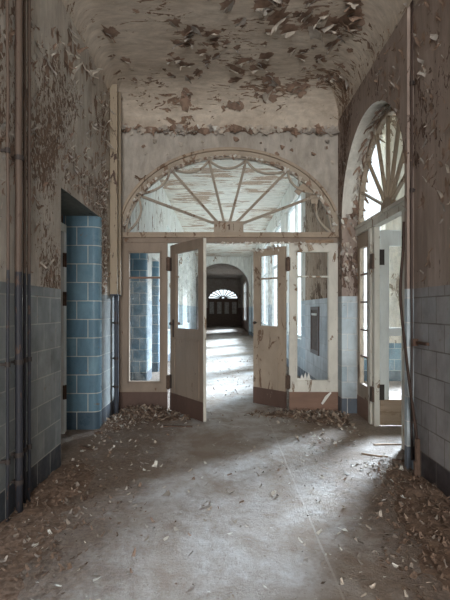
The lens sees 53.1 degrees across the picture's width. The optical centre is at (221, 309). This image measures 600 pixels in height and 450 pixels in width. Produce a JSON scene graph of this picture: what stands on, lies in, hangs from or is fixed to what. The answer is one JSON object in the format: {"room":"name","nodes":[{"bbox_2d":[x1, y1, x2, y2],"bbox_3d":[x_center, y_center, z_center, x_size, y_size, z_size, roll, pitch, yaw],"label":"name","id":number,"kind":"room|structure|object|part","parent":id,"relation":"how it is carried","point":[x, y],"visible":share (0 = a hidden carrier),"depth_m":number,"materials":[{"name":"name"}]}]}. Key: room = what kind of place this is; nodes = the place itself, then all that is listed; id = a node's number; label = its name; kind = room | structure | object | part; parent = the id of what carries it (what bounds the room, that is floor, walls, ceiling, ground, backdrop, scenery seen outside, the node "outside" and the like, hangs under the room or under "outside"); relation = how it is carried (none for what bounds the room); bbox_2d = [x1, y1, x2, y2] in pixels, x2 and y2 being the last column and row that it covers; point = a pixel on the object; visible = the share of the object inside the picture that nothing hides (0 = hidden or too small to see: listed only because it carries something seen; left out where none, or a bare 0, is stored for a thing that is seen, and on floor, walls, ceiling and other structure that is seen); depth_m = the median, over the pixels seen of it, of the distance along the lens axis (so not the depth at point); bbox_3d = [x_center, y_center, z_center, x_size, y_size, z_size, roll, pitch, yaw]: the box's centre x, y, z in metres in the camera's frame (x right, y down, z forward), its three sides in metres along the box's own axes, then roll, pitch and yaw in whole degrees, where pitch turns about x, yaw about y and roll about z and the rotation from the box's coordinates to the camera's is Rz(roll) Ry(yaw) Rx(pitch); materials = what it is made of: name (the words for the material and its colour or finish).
{"room":"abandoned hospital corridor","nodes":[
{"label":"abandoned hospital corridor","id":0,"kind":"room"},
{"bbox_2d":[0,0,197,522],"bbox_3d":[-1.775,-0.855,18.150,0.450,4.710,48.300,0,0,0],"label":"wall","id":1,"kind":"structure","parent":0,"point":[49,116],"depth_m":4.12,"materials":[{"name":"paint"}]},
{"bbox_2d":[0,0,10,521],"bbox_3d":[-1.516,-0.855,3.150,0.068,4.710,0.036,0,0,0],"label":"pipe","id":2,"kind":"object","parent":1,"relation":"attached to","point":[7,149],"visible":0.98,"depth_m":3.14,"materials":[{"name":"metal"}]},
{"bbox_2d":[11,0,23,513],"bbox_3d":[-1.506,-0.855,3.310,0.089,4.710,0.068,0,0,0],"label":"pipe","id":3,"kind":"object","parent":1,"relation":"attached to","point":[18,158],"visible":0.96,"depth_m":3.29,"materials":[{"name":"metal"}]},
{"bbox_2d":[23,0,26,505],"bbox_3d":[-1.516,-0.855,3.420,0.069,4.710,0.038,0,0,0],"label":"pipe","id":4,"kind":"object","parent":1,"relation":"attached to","point":[24,1],"visible":0.8,"depth_m":3.41,"materials":[{"name":"metal"}]},
{"bbox_2d":[26,0,31,501],"bbox_3d":[-1.515,-0.855,3.500,0.070,4.710,0.040,0,0,0],"label":"pipe","id":5,"kind":"object","parent":1,"relation":"attached to","point":[29,358],"visible":0.94,"depth_m":3.49,"materials":[{"name":"metal"}]},
{"bbox_2d":[0,0,118,294],"bbox_3d":[-1.476,-1.678,4.758,0.146,2.969,3.759,0,0,0],"label":"flakes","id":6,"kind":"object","parent":1,"relation":"attached to","point":[48,65],"visible":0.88,"depth_m":4.76,"materials":[{"name":"brown paint"}]},
{"bbox_2d":[63,216,101,429],"bbox_3d":[-1.767,0.160,5.710,0.446,2.680,0.140,0,0,0],"label":"tiled column","id":7,"kind":"structure","parent":1,"relation":"attached to","point":[83,233],"depth_m":5.64,"materials":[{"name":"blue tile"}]},
{"bbox_2d":[62,0,123,92],"bbox_3d":[-1.439,-3.100,0.375,0.220,0.220,12.750,0,0,0],"label":"trim","id":8,"kind":"structure","parent":1,"relation":"attached to","point":[84,14],"depth_m":5.19,"materials":[{"name":"paint"}]},
{"bbox_2d":[110,84,120,295],"bbox_3d":[-1.497,-1.655,6.325,0.104,2.910,0.250,0,0,0],"label":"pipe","id":9,"kind":"structure","parent":1,"relation":"attached to","point":[115,96],"depth_m":6.20,"materials":[{"name":"beige metal"}]},
{"bbox_2d":[112,294,118,415],"bbox_3d":[-1.503,0.640,6.370,0.094,1.720,0.078,0,0,0],"label":"pipe","id":10,"kind":"object","parent":1,"relation":"attached to","point":[116,298],"visible":0.98,"depth_m":6.35,"materials":[{"name":"metal"}]},
{"bbox_2d":[130,253,147,380],"bbox_3d":[-1.767,0.160,9.260,0.446,2.680,0.140,0,0,0],"label":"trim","id":11,"kind":"structure","parent":1,"relation":"attached to","point":[138,262],"depth_m":9.19,"materials":[{"name":"blue tile"}]},
{"bbox_2d":[152,261,158,371],"bbox_3d":[-1.767,0.160,10.970,0.446,2.680,0.140,0,0,0],"label":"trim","id":12,"kind":"structure","parent":1,"relation":"attached to","point":[155,264],"depth_m":10.90,"materials":[{"name":"blue tile"}]},
{"bbox_2d":[94,0,347,256],"bbox_3d":[0.050,-3.310,10.550,4.100,0.200,33.100,0,0,0],"label":"ceiling","id":13,"kind":"structure","parent":0,"point":[143,38],"depth_m":5.68,"materials":[{"name":"paint"}]},
{"bbox_2d":[98,0,373,110],"bbox_3d":[0.199,-3.027,5.513,3.319,0.392,2.346,0,0,0],"label":"flakes","id":14,"kind":"object","parent":13,"relation":"attached to","point":[321,23],"visible":0.99,"depth_m":5.24,"materials":[{"name":"brown paint"}]},
{"bbox_2d":[196,257,250,334],"bbox_3d":[0.095,-0.855,27.200,3.290,4.710,0.400,0,0,0],"label":"wall","id":15,"kind":"structure","parent":0,"point":[243,264],"depth_m":27.00,"materials":[{"name":"white paint"}]},
{"bbox_2d":[206,279,240,325],"bbox_3d":[0.095,-0.855,42.150,3.690,4.710,0.300,0,0,0],"label":"wall","id":16,"kind":"structure","parent":0,"point":[234,285],"depth_m":42.00,"materials":[{"name":"paint"}]},
{"bbox_2d":[208,289,237,325],"bbox_3d":[0.100,-0.235,42.000,2.840,3.470,0.120,0,0,0],"label":"arched doorway","id":17,"kind":"structure","parent":16,"relation":"in","point":[221,311],"depth_m":41.97,"materials":[{"name":"brown wood"}]},
{"bbox_3d":[-0.948,0.270,42.000,0.705,2.460,0.060,0,0,0],"label":"door","id":18,"kind":"part","parent":17,"relation":"part of","materials":[{"name":"brown wood"}]},
{"bbox_3d":[-0.955,-0.200,42.005,0.410,1.100,0.010,0,0,0],"label":"pane","id":19,"kind":"part","parent":17,"relation":"part of","materials":[{"name":"grey glass"}]},
{"bbox_3d":[-0.255,-0.200,42.005,0.410,1.100,0.010,0,0,0],"label":"pane","id":20,"kind":"part","parent":17,"relation":"part of","materials":[{"name":"grey glass"}]},
{"bbox_3d":[-0.247,0.270,42.000,0.705,2.460,0.060,0,0,0],"label":"door","id":21,"kind":"part","parent":17,"relation":"part of","materials":[{"name":"brown wood"}]},
{"bbox_3d":[0.100,-1.498,42.000,2.840,0.943,0.100,0,0,0],"label":"arch trim","id":22,"kind":"part","parent":17,"relation":"part of","materials":[{"name":"brown wood"}]},
{"bbox_3d":[0.453,0.270,42.000,0.705,2.460,0.060,0,0,0],"label":"door","id":23,"kind":"part","parent":17,"relation":"part of","materials":[{"name":"brown wood"}]},
{"bbox_3d":[0.445,-0.200,42.005,0.410,1.100,0.010,0,0,0],"label":"pane","id":24,"kind":"part","parent":17,"relation":"part of","materials":[{"name":"grey glass"}]},
{"bbox_3d":[1.145,-0.200,42.005,0.410,1.100,0.010,0,0,0],"label":"pane","id":25,"kind":"part","parent":17,"relation":"part of","materials":[{"name":"grey glass"}]},
{"bbox_3d":[1.153,0.270,42.000,0.705,2.460,0.060,0,0,0],"label":"door","id":26,"kind":"part","parent":17,"relation":"part of","materials":[{"name":"brown wood"}]},
{"bbox_2d":[206,264,243,278],"bbox_3d":[0.050,-3.010,34.700,4.100,0.200,15.200,0,0,0],"label":"ceiling","id":27,"kind":"structure","parent":0,"point":[216,271],"depth_m":34.92,"materials":[{"name":"paint"}]},
{"bbox_2d":[121,129,337,216],"bbox_3d":[0.095,-0.855,6.860,3.290,4.710,0.220,0,0,0],"label":"wall partition","id":28,"kind":"structure","parent":0,"point":[135,165],"depth_m":6.75,"materials":[{"name":"paint"}]},
{"bbox_2d":[118,75,337,128],"bbox_3d":[0.095,-2.965,6.449,3.290,0.490,0.600,0,0,0],"label":"ceiling","id":29,"kind":"structure","parent":28,"relation":"attached to","point":[155,102],"depth_m":6.61,"materials":[{"name":"paint"}]},
{"bbox_2d":[119,147,338,410],"bbox_3d":[0.105,-0.460,6.728,3.328,3.920,0.203,0,0,0],"label":"door surround","id":30,"kind":"object","parent":28,"relation":"attached to","point":[306,393],"visible":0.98,"depth_m":6.72,"materials":[{"name":"paint"}]},
{"bbox_3d":[-1.180,0.113,6.750,0.730,2.243,0.070,0,0,0],"label":"panel","id":31,"kind":"part","parent":30,"relation":"part of","materials":[{"name":"grey paint"}]},
{"bbox_2d":[169,238,205,421],"bbox_3d":[-0.495,0.261,6.355,0.165,2.449,0.943,0,0,-35],"label":"door leaf","id":32,"kind":"structure","parent":30,"relation":"attached to","point":[187,374],"depth_m":6.25,"materials":[{"name":"grey paint"}]},
{"bbox_3d":[-0.720,0.270,6.637,0.004,0.260,0.040,0,0,-35],"label":"lock plate","id":33,"kind":"part","parent":32,"relation":"part of","materials":[{"name":"metal"}]},
{"bbox_3d":[0.105,-1.730,6.745,3.080,1.112,0.070,0,0,0],"label":"moulding","id":34,"kind":"part","parent":30,"relation":"part of","materials":[{"name":"paint"}]},
{"bbox_3d":[0.091,-1.901,6.707,3.236,1.038,0.065,0,0,0],"label":"arch moulding","id":35,"kind":"part","parent":30,"relation":"part of","materials":[{"name":"beige paint"}]},
{"bbox_3d":[0.105,-1.767,6.770,3.328,1.266,0.100,0,0,0],"label":"arch trim","id":36,"kind":"part","parent":30,"relation":"part of","materials":[{"name":"paint"}]},
{"bbox_2d":[252,244,287,408],"bbox_3d":[0.741,0.239,6.995,0.165,2.493,0.644,0,0,-45],"label":"door leaf","id":37,"kind":"structure","parent":30,"relation":"attached to","point":[269,342],"depth_m":6.95,"materials":[{"name":"beige paint"}]},
{"bbox_3d":[1.238,0.991,6.757,0.225,0.119,0.004,0,0,0],"label":"broken pane","id":38,"kind":"part","parent":30,"relation":"part of","materials":[{"name":"glass"}]},
{"bbox_3d":[1.370,0.113,6.750,0.730,2.243,0.070,0,0,0],"label":"panel","id":39,"kind":"part","parent":30,"relation":"part of","materials":[{"name":"beige paint"}]},
{"bbox_2d":[321,392,330,403],"bbox_3d":[1.547,1.308,6.677,0.162,0.185,0.018,0,0,-10],"label":"shard","id":40,"kind":"object","parent":30,"relation":"attached to","point":[328,394],"visible":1,"depth_m":6.67},
{"bbox_2d":[121,123,338,163],"bbox_3d":[0.099,-2.491,6.671,3.342,0.642,0.149,0,0,0],"label":"flakes","id":41,"kind":"object","parent":28,"relation":"attached to","point":[180,129],"visible":0.98,"depth_m":6.73,"materials":[{"name":"beige paint"}]},
{"bbox_2d":[16,325,449,599],"bbox_3d":[2.500,1.600,20.000,9.000,0.200,52.000,0,0,0],"label":"floor","id":42,"kind":"structure","parent":0,"point":[268,552],"depth_m":3.37,"materials":[{"name":"grey concrete"}]},
{"bbox_2d":[0,454,146,599],"bbox_3d":[-1.069,1.471,3.213,1.010,0.093,2.872,0,0,0],"label":"debris","id":43,"kind":"object","parent":42,"relation":"on","point":[61,482],"visible":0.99,"depth_m":3.12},
{"bbox_2d":[79,445,92,450],"bbox_3d":[-1.463,1.492,4.868,0.222,0.015,0.038,0,0,35],"label":"wood splinter","id":44,"kind":"object","parent":42,"relation":"on","point":[81,446],"visible":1,"depth_m":4.87,"materials":[{"name":"wood"}]},
{"bbox_2d":[95,413,154,434],"bbox_3d":[-1.248,1.465,5.980,0.654,0.107,1.224,0,0,0],"label":"debris","id":45,"kind":"object","parent":42,"relation":"on","point":[112,423],"visible":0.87,"depth_m":5.90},
{"bbox_2d":[116,404,193,422],"bbox_3d":[-0.889,1.431,6.382,1.346,0.174,0.856,0,0,0],"label":"debris","id":46,"kind":"object","parent":42,"relation":"on","point":[161,414],"visible":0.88,"depth_m":6.30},
{"bbox_2d":[160,425,192,427],"bbox_3d":[-0.585,1.490,5.766,0.421,0.020,0.048,0,0,2],"label":"wood splinter","id":47,"kind":"object","parent":42,"relation":"on","point":[160,425],"visible":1,"depth_m":5.75,"materials":[{"name":"wood"}]},
{"bbox_2d":[0,357,430,599],"bbox_3d":[0.087,1.473,7.998,3.328,0.067,12.046,0,0,0],"label":"chips","id":48,"kind":"object","parent":42,"relation":"on","point":[167,493],"visible":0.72,"depth_m":3.98,"materials":[{"name":"beige paint"}]},
{"bbox_2d":[244,408,355,426],"bbox_3d":[1.037,1.452,6.223,1.464,0.136,1.003,0,0,0],"label":"debris","id":49,"kind":"object","parent":42,"relation":"on","point":[329,417],"visible":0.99,"depth_m":6.25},
{"bbox_2d":[361,453,387,456],"bbox_3d":[1.571,1.494,4.632,0.261,0.012,0.031,0,0,20],"label":"wood splinter","id":50,"kind":"object","parent":42,"relation":"on","point":[361,453],"visible":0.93,"depth_m":4.62,"materials":[{"name":"brown wood"}]},
{"bbox_2d":[373,443,401,444],"bbox_3d":[1.858,1.494,5.010,0.341,0.012,0.043,0,0,-2],"label":"wood splinter","id":51,"kind":"object","parent":42,"relation":"on","point":[374,443],"visible":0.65,"depth_m":5.00,"materials":[{"name":"beige wood"}]},
{"bbox_2d":[370,459,449,599],"bbox_3d":[1.367,1.468,3.249,0.911,0.098,2.518,0,0,0],"label":"debris","id":52,"kind":"object","parent":42,"relation":"on","point":[429,517],"visible":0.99,"depth_m":3.16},
{"bbox_2d":[413,438,420,476],"bbox_3d":[1.739,1.321,4.005,0.068,0.363,0.054,0,0,-20],"label":"stub","id":53,"kind":"object","parent":42,"relation":"on","point":[417,463],"visible":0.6,"depth_m":3.99,"materials":[{"name":"brown wood"}]},
{"bbox_2d":[241,274,248,332],"bbox_3d":[1.915,-0.855,34.700,0.350,4.710,15.200,0,0,0],"label":"wall","id":54,"kind":"structure","parent":0,"point":[244,323],"depth_m":36.42,"materials":[{"name":"paint"}]},
{"bbox_2d":[244,283,245,319],"bbox_3d":[1.855,-0.650,34.750,0.070,2.900,4.500,0,0,0],"label":"window","id":55,"kind":"structure","parent":54,"relation":"in","point":[245,283],"depth_m":36.94,"materials":[{"name":"white paint"}]},
{"bbox_2d":[305,3,412,469],"bbox_3d":[1.890,-0.855,6.815,0.300,4.710,5.170,0,0,0],"label":"wall","id":56,"kind":"structure","parent":0,"point":[366,105],"depth_m":6.49,"materials":[{"name":"paint"}]},
{"bbox_2d":[251,178,304,377],"bbox_3d":[1.820,-0.855,18.250,0.160,4.710,17.700,0,0,0],"label":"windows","id":57,"kind":"structure","parent":56,"relation":"in","point":[290,196],"depth_m":12.14,"materials":[{"name":"white paint"}]},
{"bbox_2d":[262,243,267,325],"bbox_3d":[1.855,-1.025,18.800,0.070,3.350,3.200,0,0,0],"label":"window","id":58,"kind":"structure","parent":57,"relation":"attached to","point":[266,245],"depth_m":18.83,"materials":[{"name":"white paint"}]},
{"bbox_2d":[272,223,280,325],"bbox_3d":[1.855,-1.025,14.850,0.070,3.350,3.100,0,0,0],"label":"window","id":59,"kind":"structure","parent":57,"relation":"attached to","point":[279,226],"depth_m":16.34,"materials":[{"name":"white glass"}]},
{"bbox_2d":[288,194,300,337],"bbox_3d":[1.855,-1.025,11.200,0.070,3.350,2.600,0,0,0],"label":"window","id":60,"kind":"structure","parent":57,"relation":"attached to","point":[295,207],"depth_m":11.17,"materials":[{"name":"white glass"}]},
{"bbox_2d":[310,307,318,355],"bbox_3d":[1.729,0.380,8.400,0.042,0.880,0.720,0,0,0],"label":"hatch","id":61,"kind":"object","parent":56,"relation":"attached to","point":[314,311],"visible":1,"depth_m":8.43,"materials":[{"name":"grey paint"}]},
{"bbox_3d":[1.741,0.375,8.400,0.018,0.750,0.580,0,0,0],"label":"panel","id":62,"kind":"part","parent":61,"relation":"part of","materials":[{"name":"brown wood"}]},
{"bbox_2d":[322,0,411,119],"bbox_3d":[1.549,-3.020,5.375,0.380,0.380,2.750,0,0,0],"label":"trim","id":63,"kind":"structure","parent":56,"relation":"attached to","point":[380,16],"depth_m":5.26,"materials":[{"name":"paint"}]},
{"bbox_2d":[340,104,393,284],"bbox_3d":[1.937,-1.298,5.411,0.470,2.201,2.234,0,0,0],"label":"flakes","id":64,"kind":"object","parent":56,"relation":"attached to","point":[386,107],"visible":0.48,"depth_m":6.33,"materials":[{"name":"brown paint"}]},
{"bbox_2d":[354,110,404,449],"bbox_3d":[1.980,-0.450,5.410,0.130,3.900,2.240,0,0,0],"label":"door surround","id":65,"kind":"object","parent":56,"relation":"attached to","point":[368,231],"visible":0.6,"depth_m":5.80,"materials":[{"name":"beige paint"}]},
{"bbox_3d":[1.995,0.077,6.265,0.060,2.313,0.530,0,0,0],"label":"panel","id":66,"kind":"part","parent":65,"relation":"part of","materials":[{"name":"beige paint"}]},
{"bbox_3d":[1.995,0.212,5.897,0.100,2.575,0.195,0,0,0],"label":"door post","id":67,"kind":"part","parent":65,"relation":"part of","materials":[{"name":"beige paint"}]},
{"bbox_3d":[2.000,-1.859,5.410,0.070,1.081,2.240,0,0,0],"label":"arch trim","id":68,"kind":"part","parent":65,"relation":"part of","materials":[{"name":"beige paint"}]},
{"bbox_2d":[379,230,401,424],"bbox_3d":[2.476,0.226,5.822,0.892,2.519,0.165,0,0,0],"label":"door leaf","id":69,"kind":"structure","parent":65,"relation":"attached to","point":[390,409],"depth_m":5.80,"materials":[{"name":"white paint"}]},
{"bbox_3d":[2.061,-0.680,5.797,0.062,0.200,0.006,0,0,0],"label":"hinge plate","id":70,"kind":"part","parent":69,"relation":"part of","materials":[{"name":"metal"}]},
{"bbox_3d":[2.061,1.060,5.797,0.062,0.200,0.006,0,0,0],"label":"hinge plate","id":71,"kind":"part","parent":69,"relation":"part of","materials":[{"name":"metal"}]},
{"bbox_3d":[2.477,0.282,5.822,0.650,0.105,0.045,0,0,0],"label":"rail","id":72,"kind":"part","parent":69,"relation":"part of","materials":[{"name":"white paint"}]},
{"bbox_3d":[1.995,0.212,4.840,0.100,2.575,0.080,0,0,0],"label":"door post","id":73,"kind":"part","parent":65,"relation":"part of","materials":[{"name":"beige paint"}]},
{"bbox_2d":[337,0,449,295],"bbox_3d":[1.730,-1.714,4.945,0.107,3.010,3.540,0,0,-1],"label":"flakes","id":74,"kind":"object","parent":56,"relation":"attached to","point":[432,36],"visible":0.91,"depth_m":3.99,"materials":[{"name":"brown paint"}]},
{"bbox_2d":[364,116,404,380],"bbox_3d":[4.520,-1.300,9.650,4.960,5.600,0.300,0,0,0],"label":"wall","id":75,"kind":"structure","parent":0,"point":[395,342],"depth_m":9.50,"materials":[{"name":"paint"}]},
{"bbox_2d":[413,0,449,498],"bbox_3d":[1.950,-0.855,-0.880,0.300,4.710,10.240,0,0,0],"label":"wall","id":76,"kind":"structure","parent":0,"point":[431,297],"depth_m":3.87,"materials":[{"name":"paint"}]},
{"bbox_2d":[399,222,417,437],"bbox_3d":[1.719,0.280,4.135,0.184,2.198,0.100,0,0,14],"label":"cable","id":77,"kind":"object","parent":76,"relation":"hanging from","point":[403,223],"visible":0.83,"depth_m":4.11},
{"bbox_2d":[410,0,414,459],"bbox_3d":[1.777,-0.755,4.200,0.046,4.310,0.036,0,0,0],"label":"pipe","id":78,"kind":"object","parent":76,"relation":"attached to","point":[412,82],"visible":0.93,"depth_m":4.19,"materials":[{"name":"metal"}]},
{"bbox_2d":[411,339,428,345],"bbox_3d":[1.774,0.297,4.035,0.047,0.065,0.270,0,0,0],"label":"wall bracket","id":79,"kind":"object","parent":76,"relation":"attached to","point":[414,342],"visible":1,"depth_m":4.11,"materials":[{"name":"brown metal"}]},
{"label":"outside","id":80,"kind":"structure","parent":0,"visible":0},
{"bbox_2d":[267,323,366,340],"bbox_3d":[15.000,2.600,30.000,90.000,0.200,120.000,0,0,0],"label":"ground","id":81,"kind":"structure","parent":80,"point":[299,324],"depth_m":62.55,"materials":[{"name":"white"}]},
{"bbox_3d":[-2.050,0.100,5.050,0.100,2.800,1.700,0,0,0],"label":"wall","id":82,"kind":"structure","parent":0,"visible":0},
{"bbox_2d":[61,222,66,433],"bbox_3d":[-1.932,0.225,4.960,0.096,2.550,1.200,0,0,0],"label":"door frame","id":83,"kind":"structure","parent":82,"relation":"attached to","point":[63,226],"depth_m":5.44,"materials":[{"name":"white paint"}]}
]}

